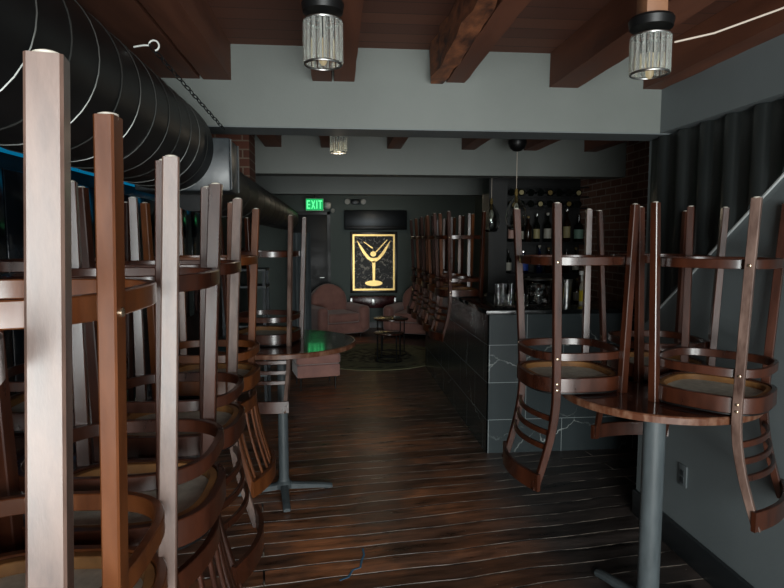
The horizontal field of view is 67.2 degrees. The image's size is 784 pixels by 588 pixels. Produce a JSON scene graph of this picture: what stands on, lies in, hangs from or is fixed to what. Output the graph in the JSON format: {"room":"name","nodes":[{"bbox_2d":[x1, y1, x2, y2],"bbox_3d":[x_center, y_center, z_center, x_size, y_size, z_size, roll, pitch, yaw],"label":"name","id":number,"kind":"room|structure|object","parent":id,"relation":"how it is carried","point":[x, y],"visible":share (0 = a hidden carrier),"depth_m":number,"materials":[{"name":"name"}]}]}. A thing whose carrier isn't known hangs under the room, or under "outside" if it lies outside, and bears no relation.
{"room":"entertainment venue","nodes":[
{"label":"entertainment venue","id":0,"kind":"room"},
{"bbox_2d":[0,0,212,190],"bbox_3d":[-0.827,-0.466,0.208,0.436,0.436,5.254,0,5,-5],"label":"air duct","id":1,"kind":"object","parent":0,"point":[105,75],"visible":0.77,"depth_m":1.55,"materials":[{"name":"metal"}]},
{"bbox_2d":[135,138,239,194],"bbox_3d":[-1.014,-0.634,2.948,0.457,0.255,0.246,0,5,-5],"label":"duct collar","id":2,"kind":"object","parent":1,"relation":"attached to","point":[223,169],"visible":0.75,"depth_m":2.85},
{"bbox_2d":[0,152,250,373],"bbox_3d":[-2.126,-0.036,4.286,0.200,2.730,14.500,0,5,-5],"label":"wall","id":3,"kind":"structure","parent":0,"point":[7,161],"depth_m":6.40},
{"bbox_2d":[0,147,134,186],"bbox_3d":[-1.923,-0.796,3.983,0.140,0.060,7.600,0,5,-5],"label":"led light strip","id":4,"kind":"object","parent":3,"relation":"attached to","point":[3,150],"visible":0.02,"depth_m":3.36,"materials":[{"name":"blue"}]},
{"bbox_2d":[0,168,199,395],"bbox_3d":[-1.936,-0.090,3.615,0.045,1.160,6.745,0,5,-5],"label":"window","id":5,"kind":"structure","parent":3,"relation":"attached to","point":[11,181],"depth_m":2.93,"materials":[{"name":"glass"}]},
{"bbox_2d":[211,134,255,181],"bbox_3d":[-1.631,-1.187,4.907,0.920,0.550,0.350,0,5,-5],"label":"wall","id":6,"kind":"structure","parent":3,"relation":"attached to","point":[246,143],"depth_m":4.78,"materials":[{"name":"red brick"}]},
{"bbox_2d":[255,176,482,195],"bbox_3d":[-0.562,-1.508,7.696,3.570,0.420,0.200,0,5,-5],"label":"beam","id":7,"kind":"structure","parent":3,"relation":"attached to","point":[276,185],"depth_m":7.64,"materials":[{"name":"grey paint"}]},
{"bbox_2d":[251,195,474,325],"bbox_3d":[0.207,-0.710,11.653,5.820,2.730,0.200,0,5,-5],"label":"wall","id":8,"kind":"structure","parent":0,"point":[270,238],"depth_m":11.44,"materials":[{"name":"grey paint"}]},
{"bbox_2d":[293,215,327,292],"bbox_3d":[-1.581,-0.417,11.361,0.680,2.200,0.099,0,5,-5],"label":"door","id":9,"kind":"structure","parent":8,"relation":"in","point":[316,224],"depth_m":11.33,"materials":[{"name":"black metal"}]},
{"bbox_2d":[296,211,330,283],"bbox_3d":[-1.583,-0.449,11.373,0.800,2.260,0.069,0,5,-5],"label":"trim","id":10,"kind":"structure","parent":8,"relation":"attached to","point":[298,212],"depth_m":11.31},
{"bbox_2d":[345,199,365,204],"bbox_3d":[-0.702,-1.767,11.291,0.410,0.108,0.157,0,5,-5],"label":"emergency light","id":11,"kind":"object","parent":8,"relation":"attached to","point":[347,201],"visible":1,"depth_m":11.30,"materials":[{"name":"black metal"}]},
{"bbox_2d":[350,295,395,307],"bbox_3d":[-0.367,0.356,11.438,0.886,0.644,0.275,0,5,-5],"label":"console table","id":12,"kind":"object","parent":8,"relation":"attached to","point":[372,301],"visible":0.6,"depth_m":11.30,"materials":[{"name":"paint"}]},
{"bbox_2d":[350,232,396,292],"bbox_3d":[-0.354,-0.615,11.488,0.920,1.190,0.040,0,5,-5],"label":"framed picture","id":13,"kind":"object","parent":8,"relation":"attached to","point":[373,255],"visible":1,"depth_m":11.48,"materials":[{"name":"black"}]},
{"bbox_2d":[344,210,406,229],"bbox_3d":[-0.317,-1.419,11.332,1.200,0.370,0.210,0,5,-5],"label":"air conditioner","id":14,"kind":"object","parent":8,"relation":"attached to","point":[353,219],"visible":1,"depth_m":11.24,"materials":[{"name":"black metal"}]},
{"bbox_2d":[369,322,381,327],"bbox_3d":[0.232,0.599,11.665,2.810,0.120,0.020,0,5,-5],"label":"baseboard","id":15,"kind":"structure","parent":8,"relation":"attached to","point":[372,324],"depth_m":11.60,"materials":[{"name":"grey paint"}]},
{"bbox_2d":[122,43,661,132],"bbox_3d":[-0.185,-1.103,3.240,3.490,0.414,0.220,0,5,-5],"label":"wall header","id":16,"kind":"structure","parent":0,"point":[269,85],"depth_m":3.16,"materials":[{"name":"grey paint"}]},
{"bbox_2d":[180,172,298,229],"bbox_3d":[-1.318,-0.875,6.051,0.346,0.346,6.002,0,5,-5],"label":"air duct","id":17,"kind":"object","parent":16,"relation":"attached to","point":[274,213],"visible":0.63,"depth_m":4.42,"materials":[{"name":"metal"}]},
{"bbox_2d":[208,125,670,140],"bbox_3d":[-0.185,-0.893,3.259,3.490,0.007,0.222,0,5,-5],"label":"trim","id":18,"kind":"structure","parent":16,"relation":"attached to","point":[214,129],"depth_m":3.28,"materials":[{"name":"grey paint"}]},
{"bbox_2d":[79,0,737,52],"bbox_3d":[0.771,-1.470,4.426,6.020,0.100,14.500,0,5,-5],"label":"ceiling","id":19,"kind":"structure","parent":0,"point":[542,26],"depth_m":2.75,"materials":[{"name":"wood"}]},
{"bbox_2d":[76,0,199,78],"bbox_3d":[-0.825,-0.937,0.149,0.204,0.179,5.819,0,5,-5],"label":"joist","id":20,"kind":"object","parent":19,"relation":"attached to","point":[128,21],"visible":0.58,"depth_m":2.38,"materials":[{"name":"wood"}]},
{"bbox_2d":[133,39,224,130],"bbox_3d":[-0.828,-0.814,2.420,0.084,0.087,1.118,0,5,-5],"label":"hanging chain","id":21,"kind":"object","parent":19,"relation":"hanging from","point":[150,41],"visible":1,"depth_m":2.14,"materials":[{"name":"black metal"}]},
{"bbox_2d":[139,0,230,79],"bbox_3d":[-0.636,-0.937,0.167,0.144,0.182,5.819,0,5,-5],"label":"joist","id":22,"kind":"object","parent":19,"relation":"attached to","point":[192,26],"visible":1,"depth_m":2.47,"materials":[{"name":"wood"}]},
{"bbox_2d":[257,135,281,146],"bbox_3d":[-0.959,-1.307,4.252,0.144,0.191,1.950,0,5,-5],"label":"joist","id":23,"kind":"object","parent":19,"relation":"attached to","point":[267,140],"visible":0.12,"depth_m":4.93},
{"bbox_2d":[306,195,322,210],"bbox_3d":[-1.370,-1.720,10.431,0.310,0.494,0.068,0,5,-5],"label":"exit sign","id":24,"kind":"object","parent":19,"relation":"hanging from","point":[312,204],"visible":0.94,"depth_m":10.41,"materials":[{"name":"green plastic"}]},
{"bbox_2d":[300,0,331,81],"bbox_3d":[-0.098,-0.943,0.217,0.104,0.179,5.819,0,5,-5],"label":"joist","id":25,"kind":"object","parent":19,"relation":"attached to","point":[316,75],"visible":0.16,"depth_m":2.97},
{"bbox_2d":[301,0,343,70],"bbox_3d":[-0.213,-0.942,1.810,0.132,0.470,0.132,1,5,15],"label":"ceiling lamp","id":26,"kind":"object","parent":19,"relation":"hanging from","point":[315,34],"visible":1,"depth_m":1.78,"materials":[{"name":"clear glass"}]},
{"bbox_2d":[319,136,335,147],"bbox_3d":[-0.461,-1.311,4.299,0.164,0.191,1.950,0,5,-5],"label":"joist","id":27,"kind":"object","parent":19,"relation":"attached to","point":[324,140],"visible":0.05,"depth_m":4.93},
{"bbox_2d":[330,136,346,153],"bbox_3d":[-0.377,-1.189,4.142,0.132,0.403,0.132,1,5,15],"label":"ceiling lamp","id":28,"kind":"object","parent":19,"relation":"hanging from","point":[339,146],"visible":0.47,"depth_m":4.11,"materials":[{"name":"clear glass"}]},
{"bbox_2d":[334,0,363,81],"bbox_3d":[0.018,-0.945,0.227,0.109,0.177,5.819,0,5,-5],"label":"joist","id":29,"kind":"object","parent":19,"relation":"attached to","point":[351,17],"visible":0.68,"depth_m":2.45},
{"bbox_2d":[387,137,407,148],"bbox_3d":[0.107,-1.316,4.351,0.124,0.191,1.950,0,5,-5],"label":"joist","id":30,"kind":"object","parent":19,"relation":"attached to","point":[392,142],"visible":0.14,"depth_m":5.03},
{"bbox_2d":[429,0,496,83],"bbox_3d":[0.342,-1.113,2.058,0.104,0.177,2.219,0,5,-5],"label":"joist","id":31,"kind":"object","parent":19,"relation":"attached to","point":[466,19],"visible":1,"depth_m":2.56,"materials":[{"name":"wood"}]},
{"bbox_2d":[462,138,489,149],"bbox_3d":[0.784,-1.321,4.414,0.124,0.191,1.950,0,5,-5],"label":"joist","id":32,"kind":"object","parent":19,"relation":"attached to","point":[467,143],"visible":0.14,"depth_m":5.10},
{"bbox_2d":[446,0,530,82],"bbox_3d":[0.608,-0.953,0.282,0.106,0.171,5.819,0,5,-5],"label":"joist","id":33,"kind":"object","parent":19,"relation":"attached to","point":[505,12],"visible":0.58,"depth_m":2.45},
{"bbox_2d":[485,186,499,231],"bbox_3d":[1.031,-1.107,6.097,0.176,0.923,0.176,1,5,15],"label":"pendant lamp","id":34,"kind":"object","parent":19,"relation":"hanging from","point":[492,216],"visible":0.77,"depth_m":6.07,"materials":[{"name":"glass"}]},
{"bbox_2d":[505,139,526,229],"bbox_3d":[1.046,-1.002,4.948,0.176,0.923,0.176,1,5,15],"label":"pendant lamp","id":35,"kind":"object","parent":19,"relation":"hanging from","point":[516,145],"visible":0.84,"depth_m":4.92,"materials":[{"name":"black metal"}]},
{"bbox_2d":[524,139,559,150],"bbox_3d":[1.361,-1.326,4.468,0.124,0.191,1.950,0,5,-5],"label":"joist","id":36,"kind":"object","parent":19,"relation":"attached to","point":[532,144],"visible":0.13,"depth_m":5.16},
{"bbox_2d":[584,140,626,151],"bbox_3d":[1.939,-1.331,4.522,0.124,0.191,1.950,0,5,-5],"label":"joist","id":37,"kind":"object","parent":19,"relation":"attached to","point":[589,145],"visible":0.12,"depth_m":5.25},
{"bbox_2d":[549,0,715,87],"bbox_3d":[1.211,-0.953,0.338,0.164,0.181,5.819,0,5,-5],"label":"joist","id":38,"kind":"object","parent":19,"relation":"attached to","point":[602,42],"visible":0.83,"depth_m":2.67,"materials":[{"name":"wood"}]},
{"bbox_2d":[628,0,783,79],"bbox_3d":[1.149,-0.928,1.761,0.746,0.488,0.453,0,5,-5],"label":"ceiling lamp","id":39,"kind":"object","parent":19,"relation":"hanging from","point":[652,18],"depth_m":1.86,"materials":[{"name":"clear glass"}]},
{"bbox_2d":[643,0,783,89],"bbox_3d":[1.717,-0.959,0.385,0.111,0.179,5.819,0,5,-5],"label":"joist","id":40,"kind":"object","parent":19,"relation":"attached to","point":[691,57],"visible":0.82,"depth_m":2.62,"materials":[{"name":"wood"}]},
{"bbox_2d":[178,328,712,587],"bbox_3d":[0.771,1.349,4.684,6.020,0.100,14.500,0,5,-5],"label":"floor","id":41,"kind":"structure","parent":0,"point":[414,488],"depth_m":3.87,"materials":[{"name":"brown wood"}]},
{"bbox_2d":[14,374,198,468],"bbox_3d":[-1.086,0.983,2.378,0.740,1.050,1.300,0,5,-5],"label":"bar table","id":42,"kind":"object","parent":41,"relation":"on","point":[19,437],"visible":0.02,"depth_m":1.97,"materials":[{"name":"brown wood"}]},
{"bbox_2d":[0,202,133,432],"bbox_3d":[-1.279,0.262,2.224,0.489,1.238,0.497,0,5,-5],"label":"bar stool","id":43,"kind":"object","parent":42,"relation":"on","point":[6,265],"visible":0.08,"depth_m":2.26,"materials":[{"name":"brown wood"}]},
{"bbox_2d":[78,186,263,587],"bbox_3d":[-0.693,0.285,1.978,0.489,1.238,0.497,0,5,-4],"label":"bar stool","id":44,"kind":"object","parent":42,"relation":"on","point":[230,414],"visible":0.67,"depth_m":1.92,"materials":[{"name":"brown wood"}]},
{"bbox_2d":[140,202,275,497],"bbox_3d":[-0.796,0.231,2.687,0.497,1.260,0.497,0,5,-1],"label":"bar stool","id":45,"kind":"object","parent":42,"relation":"on","point":[250,371],"visible":0.62,"depth_m":2.64,"materials":[{"name":"brown wood"}]},
{"bbox_2d":[221,267,270,400],"bbox_3d":[-1.497,0.450,6.103,0.440,1.432,0.340,0,5,-5],"label":"shelf","id":46,"kind":"object","parent":41,"relation":"on","point":[265,284],"visible":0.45,"depth_m":5.99,"materials":[{"name":"black metal"}]},
{"bbox_2d":[218,330,355,511],"bbox_3d":[-0.739,0.834,4.001,0.992,1.050,0.992,0,5,-5],"label":"bar table","id":47,"kind":"object","parent":41,"relation":"on","point":[315,343],"visible":0.61,"depth_m":3.95,"materials":[{"name":"brown wood"}]},
{"bbox_2d":[221,215,306,413],"bbox_3d":[-0.834,0.111,3.876,0.497,1.238,0.489,1,5,10],"label":"bar stool","id":48,"kind":"object","parent":47,"relation":"on","point":[266,335],"visible":0.63,"depth_m":3.73,"materials":[{"name":"brown wood"}]},
{"bbox_2d":[292,233,311,329],"bbox_3d":[-1.250,0.057,8.159,0.264,1.800,0.044,0,5,-5],"label":"curtain","id":49,"kind":"object","parent":41,"relation":"on","point":[297,237],"visible":0.41,"depth_m":8.13,"materials":[{"name":"grey fabric"}]},
{"bbox_2d":[292,353,339,390],"bbox_3d":[-0.900,0.880,6.955,0.510,0.420,0.450,-2,5,-17],"label":"ottoman","id":50,"kind":"object","parent":41,"relation":"on","point":[322,366],"visible":0.71,"depth_m":6.75,"materials":[{"name":"pink fabric"}]},
{"bbox_2d":[311,284,369,335],"bbox_3d":[-1.033,0.287,10.697,1.000,0.918,0.937,-3,6,-29],"label":"armchair","id":51,"kind":"object","parent":41,"relation":"on","point":[330,308],"visible":0.91,"depth_m":10.49,"materials":[{"name":"pink fabric"}]},
{"bbox_2d":[328,309,359,323],"bbox_3d":[-0.980,0.399,10.612,0.600,0.170,0.680,-3,6,-29],"label":"seat cushion","id":52,"kind":"object","parent":51,"relation":"on","point":[335,316],"depth_m":10.37,"materials":[{"name":"pink fabric"}]},
{"bbox_2d":[339,548,364,580],"bbox_3d":[-0.187,1.439,3.138,0.067,0.002,0.333,2,5,18],"label":"smear","id":53,"kind":"object","parent":41,"relation":"on","point":[362,558],"visible":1,"depth_m":3.11,"materials":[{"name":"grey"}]},
{"bbox_2d":[339,343,424,370],"bbox_3d":[-0.259,0.917,8.814,2.040,0.006,2.040,0,5,-5],"label":"round rug","id":54,"kind":"object","parent":41,"relation":"on","point":[363,356],"visible":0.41,"depth_m":8.56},
{"bbox_2d":[374,330,403,362],"bbox_3d":[-0.045,0.739,8.334,0.420,0.408,0.420,0,5,-5],"label":"side table","id":55,"kind":"object","parent":54,"relation":"on","point":[380,332],"visible":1,"depth_m":8.28,"materials":[{"name":"brown wood"}]},
{"bbox_2d":[374,316,407,356],"bbox_3d":[-0.013,0.627,8.851,0.520,0.538,0.520,0,5,-5],"label":"side table","id":56,"kind":"object","parent":54,"relation":"on","point":[380,318],"visible":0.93,"depth_m":8.77,"materials":[{"name":"brown wood"}]},
{"bbox_2d":[383,284,425,336],"bbox_3d":[0.443,0.284,10.733,1.000,0.918,0.937,2,6,20],"label":"armchair","id":57,"kind":"object","parent":41,"relation":"on","point":[399,308],"visible":0.32,"depth_m":10.45,"materials":[{"name":"pink fabric"}]},
{"bbox_2d":[394,309,425,322],"bbox_3d":[0.407,0.397,10.641,0.600,0.170,0.680,2,6,20],"label":"seat cushion","id":58,"kind":"object","parent":57,"relation":"on","point":[397,312],"depth_m":10.38,"materials":[{"name":"pink fabric"}]},
{"bbox_2d":[425,283,637,452],"bbox_3d":[1.353,0.553,6.430,1.535,1.167,3.340,0,5,-5],"label":"bar counter","id":59,"kind":"object","parent":41,"relation":"on","point":[474,365],"depth_m":4.82,"materials":[{"name":"black stone"}]},
{"bbox_2d":[407,219,446,313],"bbox_3d":[0.447,-0.366,7.801,0.490,1.238,0.497,-1,5,-12],"label":"bar stool","id":60,"kind":"object","parent":59,"relation":"on","point":[413,277],"visible":0.48,"depth_m":7.72,"materials":[{"name":"brown wood"}]},
{"bbox_2d":[411,217,455,319],"bbox_3d":[0.493,-0.321,7.310,0.490,1.238,0.497,-1,5,-12],"label":"bar stool","id":61,"kind":"object","parent":59,"relation":"on","point":[419,280],"visible":0.52,"depth_m":7.27,"materials":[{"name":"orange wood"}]},
{"bbox_2d":[416,215,464,324],"bbox_3d":[0.539,-0.276,6.819,0.490,1.238,0.497,-1,5,-12],"label":"bar stool","id":62,"kind":"object","parent":59,"relation":"on","point":[425,273],"visible":0.49,"depth_m":6.74,"materials":[{"name":"brown wood"}]},
{"bbox_2d":[422,213,474,331],"bbox_3d":[0.580,-0.231,6.328,0.489,1.238,0.497,-1,5,-12],"label":"bar stool","id":63,"kind":"object","parent":59,"relation":"on","point":[431,287],"visible":0.66,"depth_m":6.28,"materials":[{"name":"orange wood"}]},
{"bbox_2d":[428,211,485,340],"bbox_3d":[0.621,-0.186,5.837,0.490,1.238,0.497,-1,5,-12],"label":"bar stool","id":64,"kind":"object","parent":59,"relation":"on","point":[450,292],"visible":1,"depth_m":5.68,"materials":[{"name":"brown wood"}]},
{"bbox_2d":[494,294,502,305],"bbox_3d":[0.903,0.050,4.991,0.076,0.095,0.076,0,5,-5],"label":"tumbler","id":65,"kind":"object","parent":59,"relation":"on","point":[498,298],"visible":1,"depth_m":4.96,"materials":[{"name":"clear glass"}]},
{"bbox_2d":[495,284,501,293],"bbox_3d":[0.928,-0.002,5.150,0.056,0.170,0.056,0,5,-5],"label":"glass","id":66,"kind":"object","parent":59,"relation":"on","point":[498,287],"visible":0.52,"depth_m":5.12,"materials":[{"name":"white"}]},
{"bbox_2d":[500,283,506,302],"bbox_3d":[0.983,-0.007,5.205,0.056,0.170,0.056,0,5,-5],"label":"glass","id":67,"kind":"object","parent":59,"relation":"on","point":[504,285],"visible":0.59,"depth_m":5.18,"materials":[{"name":"white"}]},
{"bbox_2d":[504,294,512,305],"bbox_3d":[0.984,0.051,4.978,0.076,0.095,0.076,0,5,-5],"label":"tumbler","id":68,"kind":"object","parent":59,"relation":"on","point":[508,298],"visible":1,"depth_m":4.95,"materials":[{"name":"clear glass"}]},
{"bbox_2d":[509,284,514,302],"bbox_3d":[1.047,-0.003,5.161,0.056,0.170,0.056,0,5,-5],"label":"glass","id":69,"kind":"object","parent":59,"relation":"on","point":[511,286],"visible":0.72,"depth_m":5.14,"materials":[{"name":"white"}]},
{"bbox_2d":[524,278,551,305],"bbox_3d":[1.241,-0.019,5.016,0.232,0.228,0.231,0,5,-5],"label":"ice bucket","id":70,"kind":"object","parent":59,"relation":"on","point":[538,289],"visible":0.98,"depth_m":4.93,"materials":[{"name":"clear glass"}]},
{"bbox_2d":[454,283,634,314],"bbox_3d":[1.353,-0.010,6.379,1.535,0.036,3.340,0,5,-5],"label":"countertop","id":71,"kind":"structure","parent":59,"relation":"on","point":[485,304],"depth_m":4.85,"materials":[{"name":"black stone"}]},
{"bbox_2d":[562,277,564,304],"bbox_3d":[1.426,-0.045,5.021,0.090,0.280,0.090,0,5,-5],"label":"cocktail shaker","id":72,"kind":"object","parent":59,"relation":"on","point":[563,281],"visible":0.16,"depth_m":4.99,"materials":[{"name":"silver metal"}]},
{"bbox_2d":[563,279,572,303],"bbox_3d":[1.509,-0.020,5.102,0.098,0.214,0.098,0,5,-5],"label":"tin","id":73,"kind":"object","parent":59,"relation":"on","point":[568,282],"visible":0.69,"depth_m":5.07,"materials":[{"name":"silver metal"}]},
{"bbox_2d":[579,271,583,304],"bbox_3d":[1.647,-0.053,5.051,0.096,0.290,0.092,0,5,-5],"label":"bottle","id":74,"kind":"object","parent":59,"relation":"on","point":[580,272],"visible":0.46,"depth_m":5.03,"materials":[{"name":"beige"}]},
{"bbox_2d":[482,178,588,300],"bbox_3d":[1.564,-0.168,6.445,1.100,2.600,0.400,0,5,-5],"label":"bar shelf","id":75,"kind":"object","parent":41,"relation":"on","point":[497,244],"visible":0.31,"depth_m":6.42,"materials":[{"name":"black paint"}]},
{"bbox_2d":[506,250,511,272],"bbox_3d":[1.268,-0.354,6.430,0.070,0.252,0.070,0,5,-5],"label":"bottle","id":76,"kind":"object","parent":75,"relation":"on","point":[508,259],"visible":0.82,"depth_m":6.41,"materials":[{"name":"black glass"}]},
{"bbox_2d":[508,229,513,241],"bbox_3d":[1.294,-0.717,6.379,0.082,0.303,0.082,0,5,-5],"label":"bottle","id":77,"kind":"object","parent":75,"relation":"on","point":[510,232],"visible":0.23,"depth_m":6.35,"materials":[{"name":"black glass"}]},
{"bbox_2d":[522,251,527,272],"bbox_3d":[1.429,-0.349,6.426,0.112,0.242,0.112,0,5,-5],"label":"bottle","id":78,"kind":"object","parent":75,"relation":"on","point":[525,266],"visible":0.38,"depth_m":6.38,"materials":[{"name":"blue glass"}]},
{"bbox_2d":[524,216,531,241],"bbox_3d":[1.482,-0.707,6.418,0.076,0.278,0.076,0,5,-5],"label":"bottle","id":79,"kind":"object","parent":75,"relation":"on","point":[528,228],"visible":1,"depth_m":6.39,"materials":[{"name":"brown glass"}]},
{"bbox_2d":[523,189,534,195],"bbox_3d":[1.475,-1.093,6.399,0.074,0.073,0.215,0,5,-5],"label":"wine bottle","id":80,"kind":"object","parent":75,"relation":"in","point":[530,192],"visible":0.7,"depth_m":6.29,"materials":[{"name":"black glass"}]},
{"bbox_2d":[533,214,539,241],"bbox_3d":[1.576,-0.721,6.425,0.070,0.303,0.070,0,5,-5],"label":"bottle","id":81,"kind":"object","parent":75,"relation":"on","point":[536,231],"visible":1,"depth_m":6.40,"materials":[{"name":"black glass"}]},
{"bbox_2d":[533,200,543,206],"bbox_3d":[1.580,-0.974,6.419,0.074,0.073,0.218,0,5,-5],"label":"wine bottle","id":82,"kind":"object","parent":75,"relation":"in","point":[540,203],"visible":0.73,"depth_m":6.32,"materials":[{"name":"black glass"}]},
{"bbox_2d":[536,245,542,272],"bbox_3d":[1.608,-0.381,6.439,0.072,0.303,0.072,0,5,-5],"label":"bottle","id":83,"kind":"object","parent":75,"relation":"on","point":[539,268],"visible":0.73,"depth_m":6.42,"materials":[{"name":"blue glass"}]},
{"bbox_2d":[544,213,550,241],"bbox_3d":[1.693,-0.725,6.416,0.082,0.313,0.082,0,5,-5],"label":"bottle","id":84,"kind":"object","parent":75,"relation":"on","point":[547,226],"visible":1,"depth_m":6.39,"materials":[{"name":"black glass"}]},
{"bbox_2d":[545,247,551,272],"bbox_3d":[1.716,-0.371,6.471,0.076,0.278,0.076,0,5,-5],"label":"bottle","id":85,"kind":"object","parent":75,"relation":"on","point":[548,268],"visible":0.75,"depth_m":6.45,"materials":[{"name":"brown glass"}]},
{"bbox_2d":[543,189,553,195],"bbox_3d":[1.684,-1.095,6.418,0.074,0.073,0.218,0,5,-5],"label":"wine bottle","id":86,"kind":"object","parent":75,"relation":"in","point":[549,192],"visible":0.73,"depth_m":6.31,"materials":[{"name":"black glass"}]},
{"bbox_2d":[552,189,562,195],"bbox_3d":[1.789,-1.096,6.429,0.074,0.073,0.215,0,5,-5],"label":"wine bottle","id":87,"kind":"object","parent":75,"relation":"in","point":[559,192],"visible":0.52,"depth_m":6.33,"materials":[{"name":"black glass"}]},
{"bbox_2d":[562,250,569,272],"bbox_3d":[1.915,-0.360,6.490,0.076,0.252,0.076,0,5,-5],"label":"bottle","id":88,"kind":"object","parent":75,"relation":"on","point":[565,269],"visible":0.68,"depth_m":6.47,"materials":[{"name":"brown glass"}]},
{"bbox_2d":[563,209,570,241],"bbox_3d":[1.907,-0.752,6.433,0.078,0.364,0.078,0,5,-5],"label":"bottle","id":89,"kind":"object","parent":75,"relation":"on","point":[566,224],"visible":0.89,"depth_m":6.41,"materials":[{"name":"brown glass"}]},
{"bbox_2d":[562,201,571,207],"bbox_3d":[1.893,-0.977,6.448,0.074,0.073,0.218,0,5,-5],"label":"wine bottle","id":90,"kind":"object","parent":75,"relation":"in","point":[566,204],"visible":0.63,"depth_m":6.35,"materials":[{"name":"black glass"}]},
{"bbox_2d":[572,247,578,272],"bbox_3d":[2.024,-0.373,6.499,0.070,0.278,0.070,0,5,-5],"label":"bottle","id":91,"kind":"object","parent":75,"relation":"on","point":[575,269],"visible":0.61,"depth_m":6.48,"materials":[{"name":"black glass"}]},
{"bbox_2d":[573,278,578,300],"bbox_3d":[2.044,-0.035,6.532,0.078,0.278,0.078,0,5,-5],"label":"bottle","id":92,"kind":"object","parent":75,"relation":"on","point":[576,288],"visible":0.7,"depth_m":6.51,"materials":[{"name":"brown glass"}]},
{"bbox_2d":[571,189,581,195],"bbox_3d":[1.998,-1.097,6.447,0.074,0.073,0.218,0,5,-5],"label":"wine bottle","id":93,"kind":"object","parent":75,"relation":"in","point":[578,192],"visible":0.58,"depth_m":6.34,"materials":[{"name":"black glass"}]},
{"bbox_2d":[574,215,583,241],"bbox_3d":[2.041,-0.718,6.449,0.102,0.293,0.102,0,5,-5],"label":"bottle","id":94,"kind":"object","parent":75,"relation":"on","point":[578,228],"visible":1,"depth_m":6.42,"materials":[{"name":"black glass"}]},
{"bbox_2d":[562,377,762,587],"bbox_3d":[1.184,0.954,2.694,0.832,1.050,0.832,0,5,-5],"label":"bar table","id":95,"kind":"object","parent":41,"relation":"on","point":[634,404],"visible":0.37,"depth_m":2.63,"materials":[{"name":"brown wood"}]},
{"bbox_2d":[502,202,639,491],"bbox_3d":[0.787,0.216,2.734,0.489,1.238,0.497,-1,5,-8],"label":"bar stool","id":96,"kind":"object","parent":95,"relation":"on","point":[559,373],"visible":1,"depth_m":2.58,"materials":[{"name":"brown wood"}]},
{"bbox_2d":[591,206,729,438],"bbox_3d":[1.329,0.191,3.006,0.497,1.238,0.489,0,5,-5],"label":"bar stool","id":97,"kind":"object","parent":95,"relation":"on","point":[638,361],"visible":0.45,"depth_m":2.85,"materials":[{"name":"brown wood"}]},
{"bbox_2d":[648,196,783,532],"bbox_3d":[1.363,0.244,2.426,0.490,1.238,0.497,5,7,44],"label":"bar stool","id":98,"kind":"object","parent":95,"relation":"on","point":[735,392],"visible":1,"depth_m":2.36,"materials":[{"name":"brown wood"}]},
{"bbox_3d":[-0.916,1.119,0.884,0.800,1.050,1.560,0,5,-5],"label":"bar table","id":99,"kind":"object","parent":41,"relation":"on","visible":0},
{"bbox_2d":[0,49,73,587],"bbox_3d":[-0.470,0.438,0.306,0.497,1.238,0.489,0,5,-5],"label":"bar stool","id":100,"kind":"object","parent":99,"relation":"on","point":[48,384],"visible":1,"depth_m":0.49,"materials":[{"name":"brown wood"}]},
{"bbox_2d":[0,111,179,587],"bbox_3d":[-0.593,0.383,0.902,0.497,1.238,0.489,0,5,-4],"label":"bar stool","id":101,"kind":"object","parent":99,"relation":"on","point":[105,299],"visible":0.9,"depth_m":0.88,"materials":[{"name":"orange wood"}]},
{"bbox_2d":[0,159,236,587],"bbox_3d":[-0.596,0.348,1.408,0.497,1.260,0.497,0,5,-5],"label":"bar stool","id":102,"kind":"object","parent":99,"relation":"on","point":[201,480],"visible":0.5,"depth_m":1.40,"materials":[{"name":"brown wood"}]},
{"bbox_2d":[474,196,481,287],"bbox_3d":[1.850,-0.596,10.406,0.200,2.730,2.600,0,5,-5],"label":"wall","id":103,"kind":"structure","parent":0,"point":[478,199],"depth_m":11.40,"materials":[{"name":"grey paint"}]},
{"bbox_2d":[578,141,649,300],"bbox_3d":[2.222,-0.233,6.440,0.200,2.730,5.400,0,5,-5],"label":"brick wall","id":104,"kind":"structure","parent":0,"point":[614,197],"depth_m":5.74,"materials":[{"name":"brick"}]},
{"bbox_2d":[255,135,626,178],"bbox_3d":[0.031,-1.301,5.441,4.330,0.420,0.220,0,5,-5],"label":"wall","id":105,"kind":"structure","parent":104,"relation":"attached to","point":[298,155],"depth_m":5.38,"materials":[{"name":"grey paint"}]},
{"bbox_2d":[636,97,783,587],"bbox_3d":[2.260,0.305,0.563,0.860,2.730,6.241,0,5,-5],"label":"wall","id":106,"kind":"structure","parent":0,"point":[711,508],"depth_m":2.82,"materials":[{"name":"grey paint"}]},
{"bbox_2d":[678,462,687,487],"bbox_3d":[1.582,0.987,3.214,0.010,0.118,0.076,0,5,-5],"label":"wall outlet","id":107,"kind":"object","parent":106,"relation":"attached to","point":[682,469],"visible":1,"depth_m":3.20,"materials":[{"name":"grey plastic"}]},
{"bbox_2d":[632,489,753,587],"bbox_3d":[1.810,1.582,0.738,0.025,0.155,6.040,0,5,-5],"label":"baseboard","id":108,"kind":"structure","parent":106,"relation":"attached to","point":[711,568],"depth_m":3.06,"materials":[{"name":"grey paint"}]},
{"bbox_2d":[645,98,783,322],"bbox_3d":[1.638,-0.262,2.373,0.033,1.092,2.352,0,5,-5],"label":"panel","id":109,"kind":"object","parent":106,"relation":"attached to","point":[730,160],"visible":0.76,"depth_m":2.94,"materials":[{"name":"paint"}]},
{"bbox_2d":[660,172,783,308],"bbox_3d":[1.613,-0.326,2.754,0.011,1.023,1.380,0,5,-5],"label":"trim strip","id":110,"kind":"object","parent":106,"relation":"attached to","point":[776,182],"visible":0.44,"depth_m":2.75,"materials":[{"name":"grey"}]},
{"bbox_2d":[660,34,783,132],"bbox_3d":[1.802,-0.842,0.404,0.062,0.414,5.819,0,5,-5],"label":"wall","id":111,"kind":"structure","parent":0,"point":[754,76],"depth_m":2.74,"materials":[{"name":"grey paint"}]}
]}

